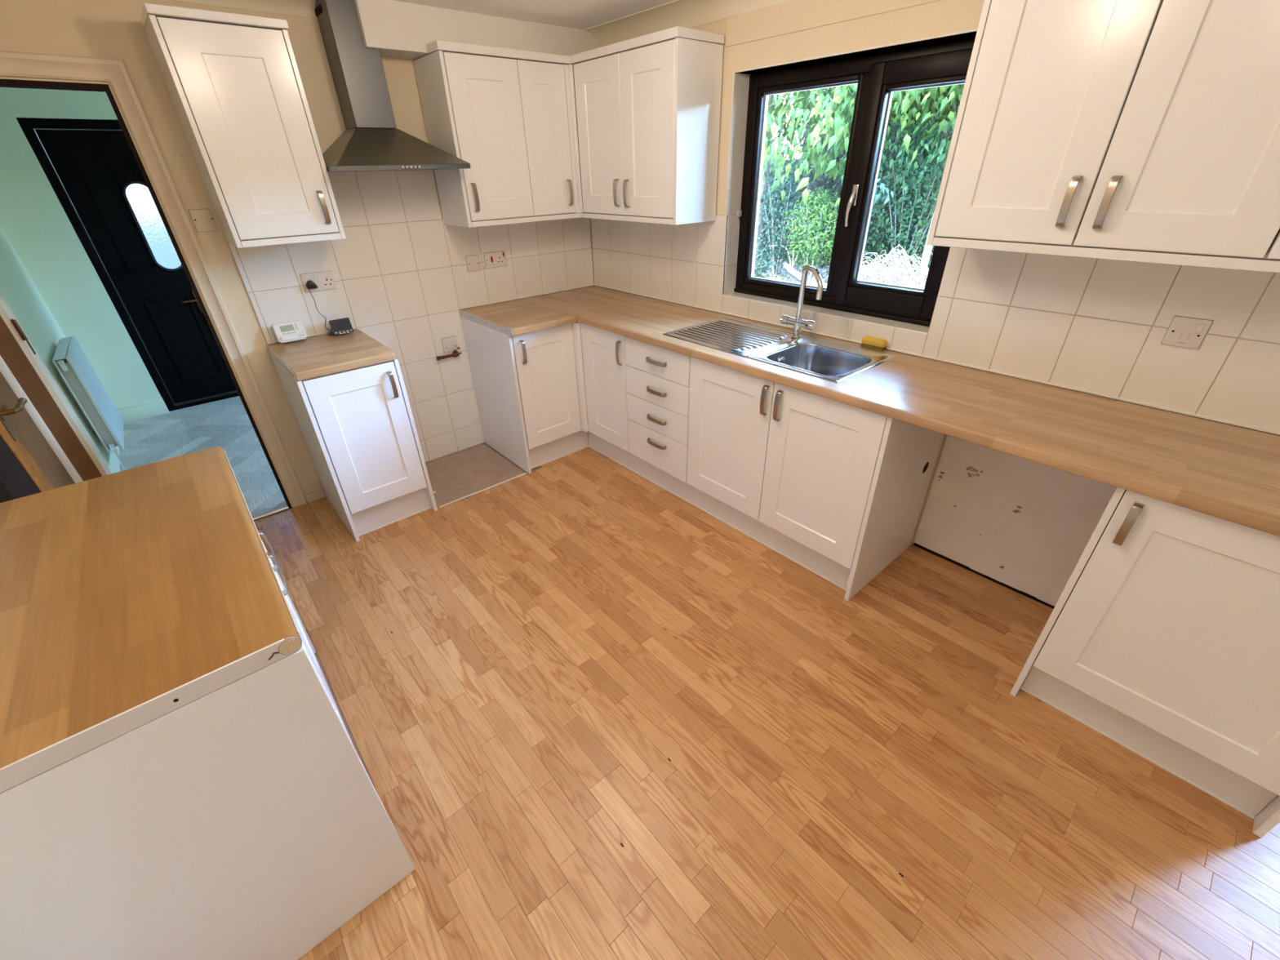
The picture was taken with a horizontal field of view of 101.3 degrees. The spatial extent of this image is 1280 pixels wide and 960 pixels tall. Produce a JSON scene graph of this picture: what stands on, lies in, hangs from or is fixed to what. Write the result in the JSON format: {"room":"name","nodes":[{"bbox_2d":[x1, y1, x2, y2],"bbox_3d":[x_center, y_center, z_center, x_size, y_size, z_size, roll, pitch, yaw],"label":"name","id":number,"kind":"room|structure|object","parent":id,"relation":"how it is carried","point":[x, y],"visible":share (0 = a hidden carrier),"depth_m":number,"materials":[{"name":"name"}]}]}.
{"room":"kitchen","nodes":[
{"label":"kitchen","id":0,"kind":"room"},
{"bbox_2d":[0,225,106,464],"bbox_3d":[-3.512,-1.056,2.817,0.120,2.350,2.409,-25,38,-34],"label":"wall","id":1,"kind":"structure","parent":0,"point":[18,289],"depth_m":3.17,"materials":[{"name":"green paint"}]},
{"bbox_2d":[52,336,127,470],"bbox_3d":[-3.486,-0.463,3.359,0.104,0.775,0.656,-25,38,-34],"label":"radiator","id":2,"kind":"object","parent":1,"relation":"attached to","point":[77,375],"visible":0.98,"depth_m":3.20,"materials":[{"name":"white metal"}]},
{"bbox_2d":[54,337,71,359],"bbox_3d":[-3.499,-0.802,3.184,0.043,0.006,0.605,-25,38,-34],"label":"grille","id":3,"kind":"object","parent":2,"relation":"attached to","point":[63,350],"depth_m":3.14,"materials":[{"name":"white"}]},
{"bbox_2d":[106,445,119,473],"bbox_3d":[-3.361,-0.079,3.350,0.015,0.120,2.160,-25,38,-34],"label":"baseboard","id":4,"kind":"structure","parent":1,"relation":"attached to","point":[113,463],"depth_m":3.38,"materials":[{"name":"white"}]},
{"bbox_2d":[0,87,161,407],"bbox_3d":[-2.950,-2.062,4.478,3.280,2.350,0.220,-25,38,-34],"label":"wall","id":5,"kind":"structure","parent":0,"point":[33,220],"depth_m":3.54,"materials":[{"name":"green paint"}]},
{"bbox_2d":[16,117,239,411],"bbox_3d":[-3.574,-1.610,4.106,0.950,1.984,0.165,-25,38,-34],"label":"door","id":6,"kind":"structure","parent":5,"relation":"in","point":[91,166],"depth_m":3.87,"materials":[{"name":"black wood"}]},
{"bbox_2d":[115,398,169,422],"bbox_3d":[-3.954,-0.548,4.156,0.317,0.125,0.016,-25,38,-34],"label":"baseboard","id":7,"kind":"structure","parent":5,"relation":"attached to","point":[140,411],"depth_m":4.16,"materials":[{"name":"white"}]},
{"bbox_2d":[0,0,594,506],"bbox_3d":[-1.397,-1.153,2.947,3.280,2.290,0.124,-25,38,-34],"label":"wall","id":8,"kind":"structure","parent":0,"point":[402,279],"depth_m":2.75,"materials":[{"name":"beige tile"}]},
{"bbox_2d":[0,355,83,502],"bbox_3d":[-2.276,-0.283,1.846,0.102,1.938,0.778,-25,38,-34],"label":"door","id":9,"kind":"structure","parent":8,"relation":"in","point":[33,461],"depth_m":2.01,"materials":[{"name":"brown wood"}]},
{"bbox_2d":[0,50,306,508],"bbox_3d":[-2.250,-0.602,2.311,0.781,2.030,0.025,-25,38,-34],"label":"trim","id":10,"kind":"structure","parent":8,"relation":"attached to","point":[12,64],"depth_m":2.21,"materials":[{"name":"beige paint"}]},
{"bbox_2d":[188,208,217,231],"bbox_3d":[-1.934,-1.150,2.325,0.077,0.089,0.013,-25,38,-34],"label":"cover plate","id":11,"kind":"object","parent":8,"relation":"attached to","point":[203,220],"visible":1,"depth_m":2.32,"materials":[{"name":"beige paint"}]},
{"bbox_2d":[140,2,346,248],"bbox_3d":[-1.623,-1.429,2.208,0.433,0.774,0.345,-25,38,-34],"label":"upper cabinet","id":12,"kind":"object","parent":8,"relation":"attached to","point":[233,82],"visible":1,"depth_m":2.08,"materials":[{"name":"white wood"}]},
{"bbox_2d":[171,0,317,18],"bbox_3d":[-1.952,-1.795,1.871,1.698,0.060,0.100,-25,38,-34],"label":"trim","id":13,"kind":"structure","parent":8,"relation":"attached to","point":[303,8],"depth_m":2.21,"materials":[{"name":"beige"}]},
{"bbox_2d":[300,479,325,502],"bbox_3d":[-1.898,0.065,3.050,0.096,0.115,0.018,-25,38,-34],"label":"baseboard","id":14,"kind":"structure","parent":8,"relation":"attached to","point":[313,491],"depth_m":3.04,"materials":[{"name":"beige paint"}]},
{"bbox_2d":[299,270,337,293],"bbox_3d":[-1.642,-1.013,2.683,0.148,0.089,0.013,-25,38,-34],"label":"double socket","id":15,"kind":"object","parent":8,"relation":"attached to","point":[324,280],"visible":1,"depth_m":2.69,"materials":[{"name":"white plastic"}]},
{"bbox_2d":[315,0,471,172],"bbox_3d":[-1.199,-1.761,2.353,0.598,0.643,0.464,-25,38,-34],"label":"hood","id":16,"kind":"object","parent":8,"relation":"attached to","point":[371,140],"visible":0.96,"depth_m":2.37,"materials":[{"name":"grey metal"}]},
{"bbox_2d":[435,346,461,360],"bbox_3d":[-1.185,-0.779,3.248,0.159,0.053,0.044,-25,38,-34],"label":"gas pipe","id":17,"kind":"object","parent":8,"relation":"attached to","point":[455,353],"visible":1,"depth_m":3.25,"materials":[{"name":"orange metal"}]},
{"bbox_2d":[440,335,458,352],"bbox_3d":[-1.175,-0.841,3.252,0.095,0.090,0.009,-25,38,-34],"label":"outlet","id":18,"kind":"object","parent":8,"relation":"attached to","point":[450,344],"visible":1,"depth_m":3.25,"materials":[{"name":"white plastic"}]},
{"bbox_2d":[465,254,481,271],"bbox_3d":[-1.001,-1.305,3.159,0.088,0.089,0.013,-25,38,-34],"label":"fused spur","id":19,"kind":"object","parent":8,"relation":"attached to","point":[473,262],"visible":1,"depth_m":3.15,"materials":[{"name":"white plastic"}]},
{"bbox_2d":[354,0,599,75],"bbox_3d":[-0.781,-2.254,2.701,1.308,0.174,0.208,-25,38,-34],"label":"soffit","id":20,"kind":"object","parent":8,"relation":"attached to","point":[399,29],"depth_m":2.49,"materials":[{"name":"beige paint"}]},
{"bbox_2d":[413,50,574,227],"bbox_3d":[-0.747,-1.819,2.864,0.684,0.732,0.345,-25,38,-34],"label":"upper cabinet","id":21,"kind":"object","parent":8,"relation":"attached to","point":[506,118],"visible":1,"depth_m":2.72,"materials":[{"name":"white wood"}]},
{"bbox_2d":[426,26,724,68],"bbox_3d":[-0.305,-2.021,2.433,1.024,0.034,0.936,-25,38,-34],"label":"crown molding","id":22,"kind":"structure","parent":21,"relation":"on","point":[668,34],"depth_m":2.47,"materials":[{"name":"white wood"}]},
{"bbox_2d":[483,250,507,268],"bbox_3d":[-0.889,-1.361,3.240,0.149,0.089,0.013,-25,38,-34],"label":"switch","id":23,"kind":"object","parent":8,"relation":"attached to","point":[495,259],"visible":1,"depth_m":3.24,"materials":[{"name":"white plastic"}]},
{"bbox_2d":[394,0,675,29],"bbox_3d":[0.533,-1.036,0.296,3.400,0.140,6.220,-25,38,-34],"label":"ceiling","id":24,"kind":"structure","parent":0,"point":[575,14],"depth_m":2.49,"materials":[{"name":"white paint"}]},
{"bbox_2d":[119,395,1279,959],"bbox_3d":[-0.221,0.563,2.368,3.355,0.125,8.530,-25,38,-34],"label":"floor","id":25,"kind":"structure","parent":0,"point":[593,715],"depth_m":1.70,"materials":[{"name":"wood"}]},
{"bbox_2d":[0,529,415,959],"bbox_3d":[-1.186,0.601,1.385,0.622,0.868,1.035,-25,38,-34],"label":"base cabinet","id":26,"kind":"object","parent":25,"relation":"on","point":[245,820],"visible":0.71,"depth_m":0.99,"materials":[{"name":"white wood"}]},
{"bbox_2d":[0,446,302,792],"bbox_3d":[-1.206,0.209,1.154,0.612,0.039,1.057,-25,38,-34],"label":"countertop","id":27,"kind":"structure","parent":26,"relation":"on","point":[130,597],"depth_m":1.04,"materials":[{"name":"brown wood"}]},
{"bbox_2d":[252,506,288,520],"bbox_3d":[-2.240,0.265,2.831,0.610,0.022,0.022,-25,38,-34],"label":"trim","id":28,"kind":"structure","parent":25,"relation":"on","point":[282,509],"depth_m":2.94,"materials":[{"name":"silver metal"}]},
{"bbox_2d":[270,353,437,542],"bbox_3d":[-1.470,-0.246,2.817,0.507,0.869,0.628,-25,38,-34],"label":"base cabinet","id":29,"kind":"object","parent":25,"relation":"on","point":[357,426],"visible":0.9,"depth_m":2.58,"materials":[{"name":"white wood"}]},
{"bbox_2d":[266,328,395,381],"bbox_3d":[-1.516,-0.628,2.571,0.434,0.038,0.606,-25,38,-34],"label":"countertop","id":30,"kind":"structure","parent":29,"relation":"on","point":[317,356],"depth_m":2.48,"materials":[{"name":"brown wood"}]},
{"bbox_2d":[271,320,306,343],"bbox_3d":[-1.767,-0.747,2.648,0.132,0.094,0.056,-25,38,-34],"label":"thermostat","id":31,"kind":"object","parent":30,"relation":"on","point":[293,331],"visible":1,"depth_m":2.64,"materials":[{"name":"white plastic"}]},
{"bbox_2d":[305,280,353,335],"bbox_3d":[-1.605,-0.893,2.718,0.137,0.271,0.086,-25,38,-34],"label":"monitor","id":32,"kind":"object","parent":30,"relation":"on","point":[341,326],"visible":1,"depth_m":2.75,"materials":[{"name":"black plastic"}]},
{"bbox_2d":[460,316,588,474],"bbox_3d":[-0.697,-0.602,3.379,0.498,0.869,0.643,-25,38,-34],"label":"base cabinet","id":33,"kind":"object","parent":25,"relation":"on","point":[530,389],"visible":0.83,"depth_m":3.18,"materials":[{"name":"white wood"}]},
{"bbox_2d":[458,299,576,336],"bbox_3d":[-0.736,-0.976,3.121,0.418,0.038,0.649,-25,38,-34],"label":"countertop","id":34,"kind":"structure","parent":33,"relation":"on","point":[517,317],"depth_m":3.03,"materials":[{"name":"brown wood"}]},
{"bbox_2d":[580,323,636,472],"bbox_3d":[-0.033,-0.586,3.324,0.603,0.869,0.500,-25,38,-34],"label":"base cabinet","id":35,"kind":"object","parent":25,"relation":"on","point":[603,352],"visible":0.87,"depth_m":3.12,"materials":[{"name":"white wood"}]},
{"bbox_2d":[624,336,693,504],"bbox_3d":[0.290,-0.402,3.002,0.603,0.869,0.485,-25,38,-34],"label":"drawer unit","id":36,"kind":"object","parent":25,"relation":"on","point":[658,378],"visible":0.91,"depth_m":2.81,"materials":[{"name":"white wood"}]},
{"bbox_2d":[686,356,944,601],"bbox_3d":[0.779,-0.130,2.526,0.619,0.869,0.982,-25,38,-34],"label":"base cabinet","id":37,"kind":"object","parent":25,"relation":"on","point":[837,490],"visible":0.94,"depth_m":2.27,"materials":[{"name":"white wood"}]},
{"bbox_2d":[520,285,1279,536],"bbox_3d":[0.687,-0.569,2.378,0.614,0.038,3.796,-25,38,-34],"label":"countertop","id":38,"kind":"structure","parent":37,"relation":"on","point":[1229,473],"depth_m":1.69,"materials":[{"name":"brown wood"}]},
{"bbox_2d":[662,316,897,382],"bbox_3d":[0.611,-0.571,2.495,0.470,0.161,0.984,-25,38,-34],"label":"sink","id":39,"kind":"object","parent":38,"relation":"in","point":[828,360],"visible":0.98,"depth_m":2.45,"materials":[{"name":"silver metal"}]},
{"bbox_2d":[778,264,823,337],"bbox_3d":[0.762,-0.814,2.421,0.102,0.328,0.259,-16,34,-23],"label":"mixer tap","id":40,"kind":"object","parent":38,"relation":"on","point":[797,322],"visible":1,"depth_m":2.44,"materials":[{"name":"silver metal"}]},
{"bbox_2d":[861,336,887,351],"bbox_3d":[1.052,-0.614,2.358,0.040,0.043,0.104,-25,38,-34],"label":"sponge","id":41,"kind":"object","parent":38,"relation":"on","point":[873,343],"visible":1,"depth_m":2.34,"materials":[{"name":"yellow"}]},
{"bbox_2d":[1009,487,1279,837],"bbox_3d":[1.717,0.404,1.591,0.619,0.869,0.624,-25,38,-34],"label":"base cabinet","id":42,"kind":"object","parent":25,"relation":"on","point":[1162,638],"visible":0.96,"depth_m":1.45,"materials":[{"name":"white wood"}]},
{"bbox_2d":[590,0,1279,608],"bbox_3d":[1.734,-0.539,1.784,0.285,2.290,6.220,-25,38,-34],"label":"wall","id":43,"kind":"structure","parent":0,"point":[1090,326],"depth_m":2.05,"materials":[{"name":"beige tile"}]},
{"bbox_2d":[564,37,723,225],"bbox_3d":[-0.005,-1.796,2.795,0.335,0.732,0.832,-25,38,-34],"label":"upper cabinet","id":44,"kind":"object","parent":43,"relation":"attached to","point":[648,123],"visible":1,"depth_m":2.62,"materials":[{"name":"white wood"}]},
{"bbox_2d":[471,212,673,226],"bbox_3d":[-0.358,-1.338,2.731,0.745,0.026,0.834,-25,38,-34],"label":"rail","id":45,"kind":"object","parent":44,"relation":"attached to","point":[584,215],"visible":0.81,"depth_m":2.92,"materials":[{"name":"white wood"}]},
{"bbox_2d":[584,0,793,47],"bbox_3d":[1.641,-1.378,1.042,0.115,0.085,5.798,-25,38,-34],"label":"trim","id":46,"kind":"structure","parent":43,"relation":"attached to","point":[689,14],"depth_m":2.53,"materials":[{"name":"beige"}]},
{"bbox_2d":[733,37,975,326],"bbox_3d":[0.904,-1.291,2.379,0.126,0.987,1.133,-25,38,-34],"label":"window","id":47,"kind":"structure","parent":43,"relation":"in","point":[877,76],"depth_m":2.32,"materials":[{"name":"black plastic"}]},
{"bbox_2d":[926,0,1279,258],"bbox_3d":[1.352,-1.033,1.446,0.325,0.743,0.805,-25,38,-34],"label":"upper cabinet","id":48,"kind":"object","parent":43,"relation":"attached to","point":[1141,125],"visible":1,"depth_m":1.38,"materials":[{"name":"white wood"}]},
{"bbox_2d":[932,236,1279,273],"bbox_3d":[1.474,-0.570,1.366,0.038,0.026,1.378,-25,38,-34],"label":"rail","id":49,"kind":"object","parent":48,"relation":"attached to","point":[1269,265],"visible":1,"depth_m":1.47,"materials":[{"name":"white wood"}]},
{"bbox_2d":[1160,315,1213,349],"bbox_3d":[1.695,-0.457,1.629,0.013,0.089,0.089,-25,38,-34],"label":"fused spur","id":50,"kind":"object","parent":43,"relation":"attached to","point":[1182,331],"visible":1,"depth_m":1.62,"materials":[{"name":"white plastic"}]},
{"bbox_2d":[1265,231,1279,259],"bbox_3d":[1.812,-0.782,0.981,0.325,0.714,0.588,-25,38,-34],"label":"upper cabinet","id":51,"kind":"object","parent":43,"relation":"attached to","point":[1273,253],"visible":1,"depth_m":1.27,"materials":[{"name":"white wood"}]},
{"label":"outside","id":52,"kind":"structure","parent":0,"visible":0},
{"bbox_2d":[753,257,926,288],"bbox_3d":[9.736,-6.732,14.662,59.000,0.380,85.000,-25,38,-34],"label":"ground","id":53,"kind":"structure","parent":52,"point":[785,276],"depth_m":10.32,"materials":[{"name":"stone"}]},
{"bbox_2d":[753,240,771,278],"bbox_3d":[1.976,-3.850,9.307,0.673,0.807,0.701,-25,38,-34],"label":"shrub","id":54,"kind":"object","parent":53,"relation":"on","point":[759,260],"visible":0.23,"depth_m":9.14,"materials":[{"name":"green plant"}]},
{"bbox_2d":[756,160,825,275],"bbox_3d":[2.690,-4.904,9.903,1.224,1.954,1.735,-25,38,-34],"label":"shrub","id":55,"kind":"object","parent":53,"relation":"on","point":[776,269],"visible":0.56,"depth_m":9.72,"materials":[{"name":"green plant"}]},
{"bbox_2d":[768,238,826,287],"bbox_3d":[2.771,-3.962,9.532,0.515,0.664,1.944,-6,31,-8],"label":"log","id":56,"kind":"object","parent":53,"relation":"on","point":[790,269],"visible":0.58,"depth_m":9.83,"materials":[{"name":"white"}]},
{"bbox_2d":[773,87,827,159],"bbox_3d":[8.813,-13.614,20.116,8.300,6.150,12.300,-25,38,-34],"label":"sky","id":57,"kind":"structure","parent":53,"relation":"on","point":[784,141],"depth_m":18.88,"materials":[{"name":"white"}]},
{"bbox_2d":[782,185,839,285],"bbox_3d":[2.860,-3.934,8.628,0.918,1.584,1.064,-21,36,-30],"label":"shrub","id":58,"kind":"object","parent":53,"relation":"on","point":[822,237],"visible":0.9,"depth_m":8.42,"materials":[{"name":"green plant"}]},
{"bbox_2d":[754,84,958,271],"bbox_3d":[2.159,-4.967,7.609,4.429,4.522,5.556,-25,38,-34],"label":"tree","id":59,"kind":"object","parent":53,"relation":"on","point":[839,126],"visible":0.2,"depth_m":7.63,"materials":[{"name":"green plant"}]},
{"bbox_2d":[762,96,951,277],"bbox_3d":[4.600,-5.511,9.676,0.941,3.273,7.894,-25,38,-34],"label":"hedge","id":60,"kind":"object","parent":53,"relation":"on","point":[832,185],"visible":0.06,"depth_m":10.11,"materials":[{"name":"green plant"}]},
{"bbox_2d":[823,244,932,288],"bbox_3d":[3.857,-3.135,7.988,1.997,0.762,2.794,-10,32,-13],"label":"brush pile","id":61,"kind":"object","parent":53,"relation":"on","point":[888,277],"visible":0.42,"depth_m":7.96,"materials":[{"name":"white"}]},
{"bbox_2d":[836,84,964,288],"bbox_3d":[3.832,-4.275,6.967,2.307,3.905,2.984,-25,38,-34],"label":"tree","id":62,"kind":"object","parent":53,"relation":"on","point":[950,108],"visible":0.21,"depth_m":6.99,"materials":[{"name":"green plant"}]},
{"bbox_2d":[864,149,945,284],"bbox_3d":[4.511,-4.330,8.711,1.050,2.112,1.817,-25,38,-34],"label":"shrub","id":63,"kind":"object","parent":53,"relation":"on","point":[926,221],"visible":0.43,"depth_m":8.61,"materials":[{"name":"green plant"}]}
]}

